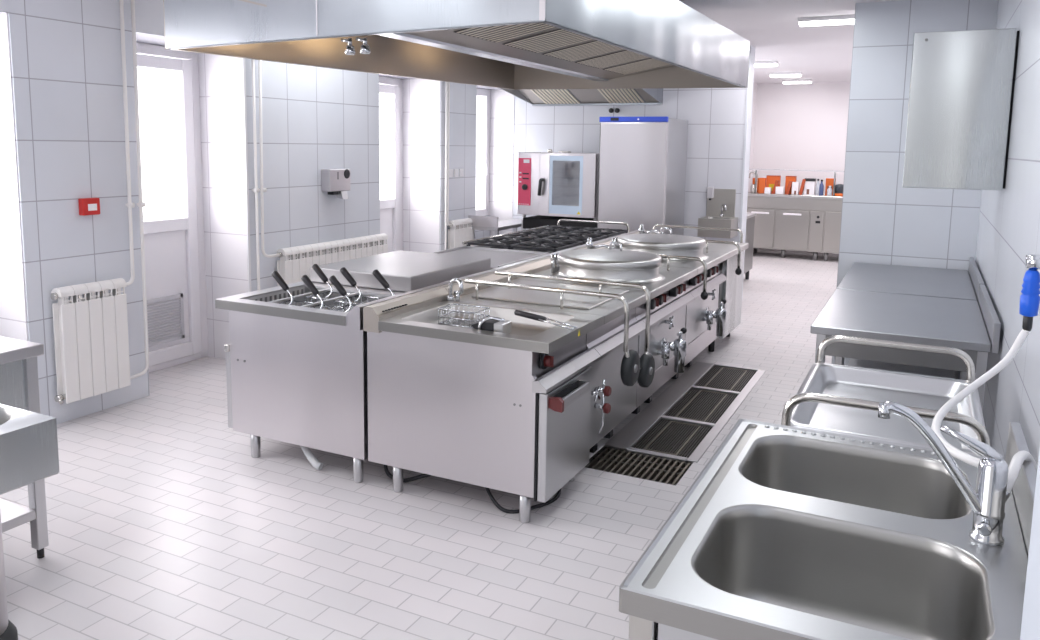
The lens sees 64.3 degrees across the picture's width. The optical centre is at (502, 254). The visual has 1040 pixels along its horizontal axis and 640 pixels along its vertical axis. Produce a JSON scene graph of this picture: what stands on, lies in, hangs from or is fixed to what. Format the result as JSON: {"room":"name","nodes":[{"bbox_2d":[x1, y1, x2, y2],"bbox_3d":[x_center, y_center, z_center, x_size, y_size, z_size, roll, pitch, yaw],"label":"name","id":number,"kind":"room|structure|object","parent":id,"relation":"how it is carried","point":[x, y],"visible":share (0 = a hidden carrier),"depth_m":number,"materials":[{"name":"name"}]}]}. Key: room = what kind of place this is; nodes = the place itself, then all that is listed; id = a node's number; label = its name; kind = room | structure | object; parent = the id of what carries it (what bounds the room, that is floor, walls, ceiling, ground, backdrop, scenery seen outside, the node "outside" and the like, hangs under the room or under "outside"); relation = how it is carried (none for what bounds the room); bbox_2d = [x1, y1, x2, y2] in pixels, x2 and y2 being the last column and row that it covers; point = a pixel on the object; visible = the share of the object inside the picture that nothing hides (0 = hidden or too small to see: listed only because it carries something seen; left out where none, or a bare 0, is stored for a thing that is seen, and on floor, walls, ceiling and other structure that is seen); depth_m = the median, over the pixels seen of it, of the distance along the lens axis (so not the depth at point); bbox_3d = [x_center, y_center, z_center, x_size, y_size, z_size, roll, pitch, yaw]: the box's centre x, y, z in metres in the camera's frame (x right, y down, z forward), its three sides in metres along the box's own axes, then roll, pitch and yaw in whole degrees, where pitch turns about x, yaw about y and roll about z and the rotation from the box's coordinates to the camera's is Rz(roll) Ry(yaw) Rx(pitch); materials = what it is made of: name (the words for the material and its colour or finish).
{"room":"commercial kitchen","nodes":[
{"label":"commercial kitchen","id":0,"kind":"room"},
{"bbox_2d":[0,0,500,423],"bbox_3d":[-2.559,-0.506,5.960,0.600,2.880,10.701,5,8,27],"label":"wall","id":1,"kind":"structure","parent":0,"point":[66,56],"depth_m":5.40,"materials":[{"name":"tile"}]},
{"bbox_2d":[0,13,27,340],"bbox_3d":[-3.085,-0.172,4.977,0.578,2.460,0.008,5,8,27],"label":"trim","id":2,"kind":"structure","parent":1,"relation":"attached to","point":[13,313],"depth_m":4.87,"materials":[{"name":"tile"}]},
{"bbox_2d":[78,198,99,215],"bbox_3d":[-2.598,-0.303,5.195,0.048,0.105,0.122,5,8,27],"label":"fire alarm box","id":3,"kind":"object","parent":1,"relation":"attached to","point":[87,206],"visible":1,"depth_m":5.17,"materials":[{"name":"red plastic"}]},
{"bbox_2d":[51,278,130,403],"bbox_3d":[-2.614,0.531,5.221,0.116,0.715,0.497,5,8,27],"label":"radiator","id":4,"kind":"object","parent":1,"relation":"attached to","point":[91,341],"visible":1,"depth_m":5.17,"materials":[{"name":"white metal"}]},
{"bbox_2d":[119,0,134,285],"bbox_3d":[-2.469,-0.828,5.334,0.061,2.077,0.145,3,8,17],"label":"pipe","id":5,"kind":"object","parent":1,"relation":"attached to","point":[130,205],"visible":0.93,"depth_m":5.38,"materials":[{"name":"white metal"}]},
{"bbox_2d":[130,0,148,379],"bbox_3d":[-2.453,-0.520,5.413,0.059,2.707,0.227,4,8,21],"label":"pipe","id":6,"kind":"object","parent":1,"relation":"attached to","point":[140,204],"visible":0.97,"depth_m":5.50,"materials":[{"name":"white metal"}]},
{"bbox_2d":[136,42,207,372],"bbox_3d":[-2.660,-0.332,6.237,0.095,2.460,0.980,5,8,27],"label":"door","id":7,"kind":"structure","parent":1,"relation":"in","point":[174,247],"depth_m":6.46,"materials":[{"name":"white plastic"}]},
{"bbox_2d":[147,293,184,346],"bbox_3d":[-2.660,0.514,6.320,0.016,0.360,0.544,5,8,27],"label":"vent grille","id":8,"kind":"object","parent":7,"relation":"attached to","point":[165,311],"depth_m":6.41,"materials":[{"name":"grey"}]},
{"bbox_2d":[198,53,248,358],"bbox_3d":[-2.259,-0.371,6.575,0.578,2.460,0.008,5,8,27],"label":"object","id":9,"kind":"structure","parent":1,"relation":"attached to","point":[220,77],"depth_m":6.52,"materials":[{"name":"tile"}]},
{"bbox_2d":[242,58,250,291],"bbox_3d":[-1.990,-0.350,6.444,0.010,2.460,0.022,5,8,27],"label":"trim","id":10,"kind":"structure","parent":1,"relation":"attached to","point":[243,59],"depth_m":6.40,"materials":[{"name":"white"}]},
{"bbox_2d":[251,59,259,289],"bbox_3d":[-1.878,-0.708,6.518,0.059,2.607,0.246,6,9,33],"label":"pipe","id":11,"kind":"object","parent":1,"relation":"attached to","point":[256,189],"visible":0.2,"depth_m":6.43,"materials":[{"name":"white metal"}]},
{"bbox_2d":[258,60,279,257],"bbox_3d":[-1.860,-0.992,6.512,0.060,2.042,0.181,6,9,35],"label":"pipe","id":12,"kind":"object","parent":1,"relation":"attached to","point":[262,189],"visible":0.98,"depth_m":6.48,"materials":[{"name":"white metal"}]},
{"bbox_2d":[276,233,387,285],"bbox_3d":[-1.497,0.195,7.371,0.116,0.650,1.477,5,8,27],"label":"radiator","id":13,"kind":"object","parent":1,"relation":"attached to","point":[295,262],"visible":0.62,"depth_m":7.12,"materials":[{"name":"white metal"}]},
{"bbox_2d":[321,168,350,198],"bbox_3d":[-1.466,-0.625,7.299,0.120,0.265,0.290,5,8,27],"label":"soap dispenser","id":14,"kind":"object","parent":1,"relation":"attached to","point":[336,182],"visible":1,"depth_m":7.24,"materials":[{"name":"plastic"}]},
{"bbox_2d":[379,76,402,251],"bbox_3d":[-1.398,-0.642,8.723,0.095,2.460,1.130,5,8,27],"label":"door","id":15,"kind":"structure","parent":1,"relation":"in","point":[391,210],"depth_m":9.03,"materials":[{"name":"white plastic"}]},
{"bbox_2d":[403,79,439,252],"bbox_3d":[-0.945,-0.688,9.118,0.578,2.460,0.008,5,8,27],"label":"trim","id":16,"kind":"structure","parent":1,"relation":"attached to","point":[421,97],"depth_m":9.05,"materials":[{"name":"tile"}]},
{"bbox_2d":[444,82,447,249],"bbox_3d":[-0.597,-1.014,8.973,0.081,2.607,0.028,-5,9,-37],"label":"pipe","id":17,"kind":"object","parent":1,"relation":"attached to","point":[446,84],"visible":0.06,"depth_m":8.94,"materials":[{"name":"white metal"}]},
{"bbox_2d":[447,82,449,225],"bbox_3d":[-0.581,-1.311,8.954,0.049,2.012,0.044,5,8,27],"label":"pipe","id":18,"kind":"object","parent":1,"relation":"attached to","point":[448,122],"visible":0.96,"depth_m":8.97,"materials":[{"name":"white metal"}]},
{"bbox_2d":[448,218,473,248],"bbox_3d":[-0.493,-0.062,9.311,0.116,0.680,0.477,5,8,27],"label":"radiator","id":19,"kind":"object","parent":1,"relation":"attached to","point":[460,230],"visible":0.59,"depth_m":9.19,"materials":[{"name":"white metal"}]},
{"bbox_2d":[476,88,489,215],"bbox_3d":[-0.412,-1.256,10.232,0.161,1.610,1.010,5,8,27],"label":"window","id":20,"kind":"structure","parent":1,"relation":"in","point":[484,93],"depth_m":10.61,"materials":[{"name":"white plastic"}]},
{"bbox_2d":[0,249,838,639],"bbox_3d":[0.946,0.786,7.536,6.200,0.001,16.400,5,8,27],"label":"floor","id":21,"kind":"structure","parent":0,"point":[163,523],"depth_m":3.74,"materials":[{"name":"tile"}]},
{"bbox_2d":[0,336,48,558],"bbox_3d":[-2.664,0.870,3.014,0.965,0.918,1.500,5,8,27],"label":"prep table","id":22,"kind":"object","parent":21,"relation":"on","point":[19,381],"visible":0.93,"depth_m":3.38,"materials":[{"name":"metal"}]},
{"bbox_2d":[0,499,35,532],"bbox_3d":[-2.659,1.121,3.048,0.920,0.040,1.350,5,8,27],"label":"shelf","id":23,"kind":"object","parent":22,"relation":"attached to","point":[13,515],"depth_m":3.41,"materials":[{"name":"metal"}]},
{"bbox_2d":[0,404,58,639],"bbox_3d":[-1.888,0.967,2.614,0.622,0.850,0.640,5,8,27],"label":"basin","id":24,"kind":"object","parent":21,"relation":"on","point":[28,439],"visible":1,"depth_m":2.65,"materials":[{"name":"metal"}]},
{"bbox_2d":[215,282,433,482],"bbox_3d":[-0.999,0.653,4.708,0.980,0.949,0.702,5,8,27],"label":"pasta cooker","id":25,"kind":"object","parent":21,"relation":"on","point":[297,374],"visible":0.82,"depth_m":4.41,"materials":[{"name":"metal"}]},
{"bbox_2d":[272,271,311,305],"bbox_3d":[-1.182,0.267,4.562,0.187,0.352,0.208,5,8,27],"label":"basket","id":26,"kind":"object","parent":25,"relation":"in","point":[275,274],"visible":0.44,"depth_m":4.53,"materials":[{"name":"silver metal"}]},
{"bbox_2d":[277,300,311,305],"bbox_3d":[-1.180,0.357,4.572,0.179,0.171,0.208,5,8,27],"label":"wire basket","id":27,"kind":"object","parent":26,"relation":"on","point":[286,300],"depth_m":4.64,"materials":[{"name":"silver metal"}]},
{"bbox_2d":[301,446,322,470],"bbox_3d":[-1.086,1.056,4.586,0.075,0.177,0.378,-4,9,-30],"label":"hose","id":28,"kind":"object","parent":25,"relation":"attached to","point":[310,456],"visible":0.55,"depth_m":4.48,"materials":[{"name":"grey"}]},
{"bbox_2d":[301,275,343,311],"bbox_3d":[-0.991,0.285,4.443,0.187,0.352,0.208,5,8,27],"label":"basket","id":29,"kind":"object","parent":25,"relation":"in","point":[304,278],"visible":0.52,"depth_m":4.42,"materials":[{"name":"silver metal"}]},
{"bbox_2d":[310,304,343,311],"bbox_3d":[-0.989,0.375,4.453,0.179,0.171,0.208,5,8,27],"label":"wire basket","id":30,"kind":"object","parent":29,"relation":"on","point":[319,305],"depth_m":4.52,"materials":[{"name":"silver metal"}]},
{"bbox_2d":[306,264,348,311],"bbox_3d":[-1.027,0.231,4.851,0.187,0.352,0.208,5,8,27],"label":"basket","id":31,"kind":"object","parent":25,"relation":"in","point":[315,267],"visible":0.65,"depth_m":4.82,"materials":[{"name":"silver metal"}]},
{"bbox_2d":[328,275,354,311],"bbox_3d":[-0.839,0.289,4.433,0.187,0.352,0.208,5,8,27],"label":"basket","id":32,"kind":"object","parent":25,"relation":"in","point":[332,279],"visible":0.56,"depth_m":4.40,"materials":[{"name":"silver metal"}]},
{"bbox_2d":[328,305,354,311],"bbox_3d":[-0.837,0.379,4.442,0.179,0.171,0.208,5,8,27],"label":"wire basket","id":33,"kind":"object","parent":32,"relation":"on","point":[346,306],"depth_m":4.49,"materials":[{"name":"silver metal"}]},
{"bbox_2d":[334,267,379,310],"bbox_3d":[-0.841,0.249,4.734,0.187,0.352,0.208,5,8,27],"label":"basket","id":34,"kind":"object","parent":25,"relation":"in","point":[343,270],"visible":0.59,"depth_m":4.70,"materials":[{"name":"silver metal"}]},
{"bbox_2d":[372,269,393,295],"bbox_3d":[-0.645,0.260,4.668,0.187,0.352,0.208,5,8,27],"label":"basket","id":35,"kind":"object","parent":25,"relation":"in","point":[376,273],"visible":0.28,"depth_m":4.64,"materials":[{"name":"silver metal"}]},
{"bbox_2d":[384,465,432,481],"bbox_3d":[-0.423,1.102,4.315,0.438,0.158,0.129,3,8,13],"label":"cable","id":36,"kind":"object","parent":21,"relation":"on","point":[386,470],"visible":0.39,"depth_m":4.28,"materials":[{"name":"black plastic"}]},
{"bbox_2d":[310,250,513,292],"bbox_3d":[-0.609,0.539,5.478,0.997,0.985,1.040,5,8,27],"label":"lid","id":37,"kind":"object","parent":21,"relation":"on","point":[404,271],"visible":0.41,"depth_m":5.19,"materials":[{"name":"metal"}]},
{"bbox_2d":[363,286,603,522],"bbox_3d":[-0.074,0.725,4.238,1.060,0.954,0.701,5,8,27],"label":"range","id":38,"kind":"object","parent":21,"relation":"on","point":[510,412],"depth_m":3.98,"materials":[{"name":"metal"}]},
{"bbox_2d":[446,279,463,300],"bbox_3d":[-0.258,0.195,4.599,0.136,0.132,0.056,8,10,44],"label":"water tap","id":39,"kind":"object","parent":38,"relation":"on","point":[449,297],"visible":1,"depth_m":4.61,"materials":[{"name":"silver metal"}]},
{"bbox_2d":[438,303,489,328],"bbox_3d":[-0.210,0.327,4.430,0.226,0.087,0.167,5,8,27],"label":"basket","id":40,"kind":"object","parent":38,"relation":"in","point":[451,319],"visible":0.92,"depth_m":4.40,"materials":[{"name":"silver metal"}]},
{"bbox_2d":[471,316,510,332],"bbox_3d":[-0.060,0.330,3.954,0.175,0.083,0.104,5,8,27],"label":"handle","id":41,"kind":"object","parent":38,"relation":"attached to","point":[495,324],"visible":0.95,"depth_m":3.92,"materials":[{"name":"black"}]},
{"bbox_2d":[485,487,560,513],"bbox_3d":[0.163,1.124,4.261,0.323,0.169,0.690,5,8,27],"label":"cable","id":42,"kind":"object","parent":38,"relation":"hanging from","point":[490,495],"visible":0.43,"depth_m":4.01,"materials":[{"name":"black plastic"}]},
{"bbox_2d":[468,215,521,236],"bbox_3d":[0.039,-0.027,9.943,0.380,0.960,1.200,5,8,27],"label":"side table","id":43,"kind":"object","parent":21,"relation":"on","point":[489,223],"visible":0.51,"depth_m":9.39,"materials":[{"name":"metal"}]},
{"bbox_2d":[433,246,567,268],"bbox_3d":[-0.145,0.448,6.360,0.980,0.949,0.960,5,8,27],"label":"griddle","id":44,"kind":"object","parent":21,"relation":"on","point":[499,257],"visible":0.06,"depth_m":6.49,"materials":[{"name":"metal"}]},
{"bbox_2d":[440,268,654,447],"bbox_3d":[0.303,0.626,4.860,1.156,0.998,0.876,5,8,27],"label":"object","id":45,"kind":"object","parent":21,"relation":"on","point":[615,376],"visible":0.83,"depth_m":4.63,"materials":[{"name":"metal"}]},
{"bbox_2d":[462,219,638,252],"bbox_3d":[0.483,0.258,7.608,1.014,1.016,1.860,5,8,27],"label":"gas range","id":46,"kind":"object","parent":21,"relation":"on","point":[560,220],"visible":0.15,"depth_m":7.55,"materials":[{"name":"metal"}]},
{"bbox_2d":[467,236,538,248],"bbox_3d":[0.015,-0.105,7.131,0.414,0.061,0.604,5,8,27],"label":"support","id":47,"kind":"object","parent":46,"relation":"on","point":[483,242],"visible":0.88,"depth_m":7.03,"materials":[{"name":"grey metal"}]},
{"bbox_2d":[501,230,563,238],"bbox_3d":[0.288,-0.171,7.661,0.414,0.061,0.604,5,8,27],"label":"support","id":48,"kind":"object","parent":46,"relation":"on","point":[528,232],"visible":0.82,"depth_m":7.64,"materials":[{"name":"grey metal"}]},
{"bbox_2d":[509,239,583,252],"bbox_3d":[0.375,-0.076,6.949,0.414,0.061,0.604,5,8,27],"label":"support","id":49,"kind":"object","parent":46,"relation":"on","point":[525,245],"visible":0.96,"depth_m":6.84,"materials":[{"name":"grey metal"}]},
{"bbox_2d":[532,225,588,232],"bbox_3d":[0.562,-0.237,8.191,0.414,0.061,0.604,5,8,27],"label":"support","id":50,"kind":"object","parent":46,"relation":"on","point":[549,228],"visible":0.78,"depth_m":8.18,"materials":[{"name":"grey metal"}]},
{"bbox_2d":[541,233,607,243],"bbox_3d":[0.649,-0.142,7.479,0.414,0.061,0.604,5,8,27],"label":"support","id":51,"kind":"object","parent":46,"relation":"on","point":[564,236],"visible":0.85,"depth_m":7.47,"materials":[{"name":"grey metal"}]},
{"bbox_2d":[568,228,627,237],"bbox_3d":[0.922,-0.208,8.008,0.414,0.061,0.604,5,8,27],"label":"support","id":52,"kind":"object","parent":46,"relation":"on","point":[609,232],"visible":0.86,"depth_m":7.96,"materials":[{"name":"grey metal"}]},
{"bbox_2d":[521,215,596,230],"bbox_3d":[0.780,-0.001,9.801,0.950,0.965,0.740,5,8,27],"label":"stand","id":53,"kind":"object","parent":21,"relation":"on","point":[531,222],"visible":0.26,"depth_m":9.52,"materials":[{"name":"black metal"}]},
{"bbox_2d":[517,149,598,218],"bbox_3d":[0.762,-0.847,9.634,0.988,0.755,0.904,5,8,27],"label":"oven","id":54,"kind":"object","parent":53,"relation":"on","point":[550,183],"visible":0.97,"depth_m":9.29,"materials":[{"name":"metal"}]},
{"bbox_2d":[505,237,707,408],"bbox_3d":[0.756,0.464,5.738,1.147,1.102,1.118,5,8,27],"label":"kettle","id":55,"kind":"object","parent":21,"relation":"on","point":[667,342],"visible":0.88,"depth_m":5.46,"materials":[{"name":"metal"}]},
{"bbox_2d":[661,330,686,372],"bbox_3d":[1.147,0.647,5.547,0.162,0.280,0.120,5,8,27],"label":"tap","id":56,"kind":"object","parent":55,"relation":"on","point":[678,347],"depth_m":5.51,"materials":[{"name":"silver metal"}]},
{"bbox_2d":[586,447,690,484],"bbox_3d":[0.749,1.185,4.609,0.523,0.028,0.349,5,8,27],"label":"grate","id":57,"kind":"object","parent":21,"relation":"in","point":[612,460],"visible":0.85,"depth_m":4.61,"materials":[{"name":"silver"}]},
{"bbox_2d":[590,361,691,452],"bbox_3d":[1.034,0.968,5.798,0.049,0.095,2.930,5,8,27],"label":"pipe","id":58,"kind":"object","parent":21,"relation":"on","point":[609,435],"visible":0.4,"depth_m":5.47,"materials":[{"name":"metal"}]},
{"bbox_2d":[597,116,687,234],"bbox_3d":[1.561,-0.488,9.320,0.757,2.078,0.849,5,8,27],"label":"fridge","id":59,"kind":"object","parent":21,"relation":"on","point":[642,177],"visible":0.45,"depth_m":8.91,"materials":[{"name":"metal"}]},
{"bbox_2d":[573,224,741,365],"bbox_3d":[1.258,0.343,6.709,1.147,1.102,1.078,5,8,27],"label":"kettle","id":60,"kind":"object","parent":21,"relation":"on","point":[704,321],"visible":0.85,"depth_m":6.50,"materials":[{"name":"metal"}]},
{"bbox_2d":[705,301,726,336],"bbox_3d":[1.709,0.512,6.633,0.162,0.280,0.120,5,8,27],"label":"tap","id":61,"kind":"object","parent":60,"relation":"on","point":[720,314],"depth_m":6.60,"materials":[{"name":"silver metal"}]},
{"bbox_2d":[633,419,712,457],"bbox_3d":[1.044,1.126,5.060,0.339,0.023,0.624,5,8,27],"label":"grate","id":62,"kind":"object","parent":21,"relation":"in","point":[677,438],"visible":0.85,"depth_m":5.05,"materials":[{"name":"grey metal"}]},
{"bbox_2d":[628,224,748,351],"bbox_3d":[1.636,0.276,7.592,1.015,1.016,0.838,5,8,27],"label":"base cabinet","id":63,"kind":"object","parent":21,"relation":"on","point":[730,290],"visible":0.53,"depth_m":7.36,"materials":[{"name":"metal"}]},
{"bbox_2d":[665,388,737,423],"bbox_3d":[1.376,1.046,5.703,0.339,0.023,0.741,5,8,27],"label":"grate","id":64,"kind":"object","parent":21,"relation":"in","point":[696,404],"visible":0.84,"depth_m":5.69,"materials":[{"name":"grey metal"}]},
{"bbox_2d":[695,366,756,391],"bbox_3d":[1.721,0.963,6.370,0.339,0.023,0.677,5,8,27],"label":"grate","id":65,"kind":"object","parent":21,"relation":"in","point":[725,378],"visible":0.85,"depth_m":6.37,"materials":[{"name":"grey metal"}]},
{"bbox_2d":[744,212,755,279],"bbox_3d":[2.710,-0.088,10.911,0.970,0.900,1.200,5,8,27],"label":"base cabinet","id":66,"kind":"object","parent":21,"relation":"on","point":[750,221],"visible":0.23,"depth_m":10.95,"materials":[{"name":"metal"}]},
{"bbox_2d":[747,192,842,260],"bbox_3d":[4.953,-0.470,13.526,1.950,1.035,0.790,5,8,27],"label":"base cabinet","id":67,"kind":"object","parent":21,"relation":"on","point":[783,222],"depth_m":13.24,"materials":[{"name":"metal"}]},
{"bbox_2d":[748,192,842,199],"bbox_3d":[4.960,-0.958,13.461,1.950,0.050,0.790,5,8,27],"label":"countertop","id":68,"kind":"structure","parent":67,"relation":"on","point":[750,194],"depth_m":13.18,"materials":[{"name":"metal"}]},
{"bbox_2d":[749,169,843,195],"bbox_3d":[4.895,-1.157,13.246,1.840,0.398,0.366,5,8,27],"label":"sneeze guard","id":69,"kind":"object","parent":67,"relation":"on","point":[749,169],"visible":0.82,"depth_m":13.12,"materials":[{"name":"glass"}]},
{"bbox_2d":[804,178,815,194],"bbox_3d":[4.908,-1.087,13.223,0.162,0.265,0.118,5,8,27],"label":"box","id":70,"kind":"object","parent":67,"relation":"on","point":[809,187],"visible":0.96,"depth_m":13.18,"materials":[{"name":"white"}]},
{"bbox_2d":[619,419,1036,639],"bbox_3d":[0.814,0.998,1.994,0.748,1.022,1.155,5,8,27],"label":"double sink","id":71,"kind":"object","parent":21,"relation":"on","point":[785,532],"visible":0.88,"depth_m":1.91,"materials":[{"name":"metal"}]},
{"bbox_2d":[878,401,1007,545],"bbox_3d":[0.979,0.479,1.851,0.272,0.293,0.072,4,8,22],"label":"mixer tap","id":72,"kind":"object","parent":71,"relation":"on","point":[987,503],"visible":1,"depth_m":1.81,"materials":[{"name":"silver metal"}]},
{"bbox_2d":[1005,450,1037,502],"bbox_3d":[1.190,0.641,1.932,0.290,0.357,0.040,-6,10,-43],"label":"supply hose","id":73,"kind":"object","parent":72,"relation":"attached to","point":[1017,460],"visible":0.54,"depth_m":1.87,"materials":[{"name":"white"}]},
{"bbox_2d":[781,335,989,455],"bbox_3d":[1.381,0.891,3.033,0.600,0.980,1.050,5,8,27],"label":"trolley","id":74,"kind":"object","parent":21,"relation":"on","point":[832,398],"visible":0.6,"depth_m":3.10,"materials":[{"name":"metal"}]},
{"bbox_2d":[810,284,1000,412],"bbox_3d":[2.202,0.699,4.600,0.820,0.972,1.260,5,8,27],"label":"work table","id":75,"kind":"object","parent":21,"relation":"on","point":[972,327],"visible":0.57,"depth_m":4.17,"materials":[{"name":"metal"}]},
{"bbox_2d":[836,257,984,378],"bbox_3d":[2.825,0.549,5.806,0.820,0.972,1.410,5,8,27],"label":"work table","id":76,"kind":"object","parent":21,"relation":"on","point":[869,277],"visible":0.35,"depth_m":5.74,"materials":[{"name":"metal"}]},
{"bbox_2d":[848,358,954,378],"bbox_3d":[2.808,0.841,5.851,0.690,0.020,1.310,5,8,27],"label":"shelf","id":77,"kind":"object","parent":76,"relation":"attached to","point":[903,368],"depth_m":5.96,"materials":[{"name":"metal"}]},
{"bbox_2d":[476,88,746,241],"bbox_3d":[1.212,-1.007,10.149,3.460,2.880,0.250,5,8,27],"label":"wall","id":78,"kind":"structure","parent":0,"point":[715,117],"depth_m":9.52,"materials":[{"name":"tile"}]},
{"bbox_2d":[476,89,513,239],"bbox_3d":[-0.113,-0.886,10.703,0.540,2.460,0.006,5,8,27],"label":"trim","id":79,"kind":"structure","parent":78,"relation":"attached to","point":[501,149],"depth_m":10.62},
{"bbox_2d":[500,88,662,105],"bbox_3d":[0.879,-2.012,9.456,1.650,0.555,1.045,5,8,27],"label":"hood","id":80,"kind":"object","parent":78,"relation":"attached to","point":[547,97],"visible":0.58,"depth_m":9.71,"materials":[{"name":"metal"}]},
{"bbox_2d":[697,189,737,238],"bbox_3d":[2.410,-0.467,9.239,0.360,0.520,0.379,5,8,27],"label":"basin","id":81,"kind":"object","parent":78,"relation":"attached to","point":[720,211],"visible":0.91,"depth_m":9.32,"materials":[{"name":"metal"}]},
{"bbox_2d":[706,189,735,216],"bbox_3d":[2.477,-0.588,9.396,0.320,0.320,0.014,5,8,27],"label":"backsplash","id":82,"kind":"structure","parent":78,"relation":"attached to","point":[721,196],"depth_m":9.38,"materials":[{"name":"metal"}]},
{"bbox_2d":[739,45,754,295],"bbox_3d":[2.747,-0.883,9.369,0.023,2.880,0.263,5,8,27],"label":"trim","id":83,"kind":"structure","parent":78,"relation":"attached to","point":[749,92],"depth_m":9.28,"materials":[{"name":"white"}]},
{"bbox_2d":[585,366,750,484],"bbox_3d":[1.249,1.128,5.588,0.535,0.159,2.560,5,8,27],"label":"trim","id":84,"kind":"structure","parent":0,"point":[601,449],"depth_m":4.87,"materials":[{"name":"grey metal"}]},
{"bbox_2d":[604,362,765,462],"bbox_3d":[1.344,1.027,5.737,0.555,0.014,2.207,5,8,27],"label":"trim","id":85,"kind":"structure","parent":0,"point":[656,410],"depth_m":5.45,"materials":[{"name":"metal"}]},
{"bbox_2d":[748,82,756,191],"bbox_3d":[3.757,-1.415,13.511,0.200,2.880,2.400,5,8,27],"label":"wall","id":86,"kind":"structure","parent":0,"point":[754,84],"depth_m":14.30,"materials":[{"name":"white paint"}]},
{"bbox_2d":[679,0,899,83],"bbox_3d":[0.985,-2.094,7.157,6.200,0.050,16.400,5,8,27],"label":"ceiling","id":87,"kind":"structure","parent":0,"point":[821,53],"depth_m":8.05,"materials":[{"name":"white paint"}]},
{"bbox_2d":[163,0,749,89],"bbox_3d":[0.050,-1.505,5.544,2.394,0.682,3.933,5,8,27],"label":"extraction hood","id":88,"kind":"object","parent":87,"relation":"attached to","point":[505,44],"visible":1,"depth_m":4.78,"materials":[{"name":"metal"}]},
{"bbox_2d":[769,72,801,76],"bbox_3d":[4.181,-2.662,12.230,0.450,0.059,0.140,5,8,27],"label":"ceiling light","id":89,"kind":"object","parent":87,"relation":"attached to","point":[780,74],"visible":1,"depth_m":12.17,"materials":[{"name":"white plastic"}]},
{"bbox_2d":[797,15,854,26],"bbox_3d":[2.928,-1.993,7.015,0.800,0.059,0.140,5,8,27],"label":"ceiling light","id":90,"kind":"object","parent":87,"relation":"attached to","point":[843,19],"visible":0.56,"depth_m":7.04,"materials":[{"name":"white plastic"}]},
{"bbox_2d":[799,19,854,26],"bbox_3d":[2.928,-1.976,7.018,0.780,0.025,0.120,5,8,27],"label":"diffuser","id":91,"kind":"object","parent":90,"relation":"attached to","point":[802,22],"depth_m":7.06,"materials":[{"name":"white plastic"}]},
{"bbox_2d":[752,82,849,253],"bbox_3d":[4.650,-1.530,14.479,6.200,2.880,0.150,5,8,27],"label":"wall","id":92,"kind":"structure","parent":0,"point":[798,126],"depth_m":14.09,"materials":[{"name":"white paint"}]},
{"bbox_2d":[832,0,997,378],"bbox_3d":[3.322,-0.493,6.461,1.205,2.880,0.350,5,8,27],"label":"wall pillar","id":93,"kind":"structure","parent":0,"point":[883,221],"depth_m":6.37,"materials":[{"name":"tile"}]},
{"bbox_2d":[975,0,1039,465],"bbox_3d":[1.751,0.015,2.438,0.200,2.880,8.300,5,8,27],"label":"wall","id":94,"kind":"structure","parent":0,"point":[1009,218],"depth_m":3.65,"materials":[{"name":"tile"}]},
{"bbox_2d":[902,28,1018,190],"bbox_3d":[2.503,-0.782,4.552,0.482,0.820,0.504,5,8,27],"label":"upper cabinet","id":95,"kind":"object","parent":94,"relation":"attached to","point":[962,83],"visible":1,"depth_m":4.33,"materials":[{"name":"metal"}]},
{"bbox_2d":[968,257,984,300],"bbox_3d":[3.183,0.166,5.573,0.027,0.142,1.410,5,8,27],"label":"backsplash","id":96,"kind":"structure","parent":94,"relation":"attached to","point":[975,276],"depth_m":5.45,"materials":[{"name":"metal"}]},
{"bbox_2d":[978,284,1000,352],"bbox_3d":[2.561,0.316,4.367,0.027,0.142,1.260,5,8,27],"label":"backsplash","id":97,"kind":"structure","parent":94,"relation":"attached to","point":[991,320],"depth_m":4.08,"materials":[{"name":"metal"}]},
{"bbox_2d":[1026,254,1039,269],"bbox_3d":[1.613,0.024,2.476,0.077,0.064,0.064,5,8,27],"label":"hook","id":98,"kind":"object","parent":94,"relation":"attached to","point":[1031,264],"visible":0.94,"depth_m":2.47,"materials":[{"name":"silver metal"}]},
{"bbox_2d":[931,254,1039,467],"bbox_3d":[1.286,0.242,2.216,0.177,0.420,0.894,6,9,37],"label":"sprayer","id":99,"kind":"object","parent":98,"relation":"hanging from","point":[1029,298],"visible":0.95,"depth_m":2.47,"materials":[{"name":"blue"}]},
{"bbox_2d":[1020,447,1039,639],"bbox_3d":[0.288,0.314,0.023,0.181,2.880,2.635,5,8,27],"label":"wall","id":100,"kind":"structure","parent":0,"point":[1030,626],"depth_m":1.21,"materials":[{"name":"grey tile"}]},
{"bbox_2d":[1005,423,1033,554],"bbox_3d":[1.135,0.599,1.778,0.010,0.158,1.155,5,8,27],"label":"backsplash","id":101,"kind":"structure","parent":100,"relation":"attached to","point":[1023,499],"depth_m":1.91,"materials":[{"name":"metal"}]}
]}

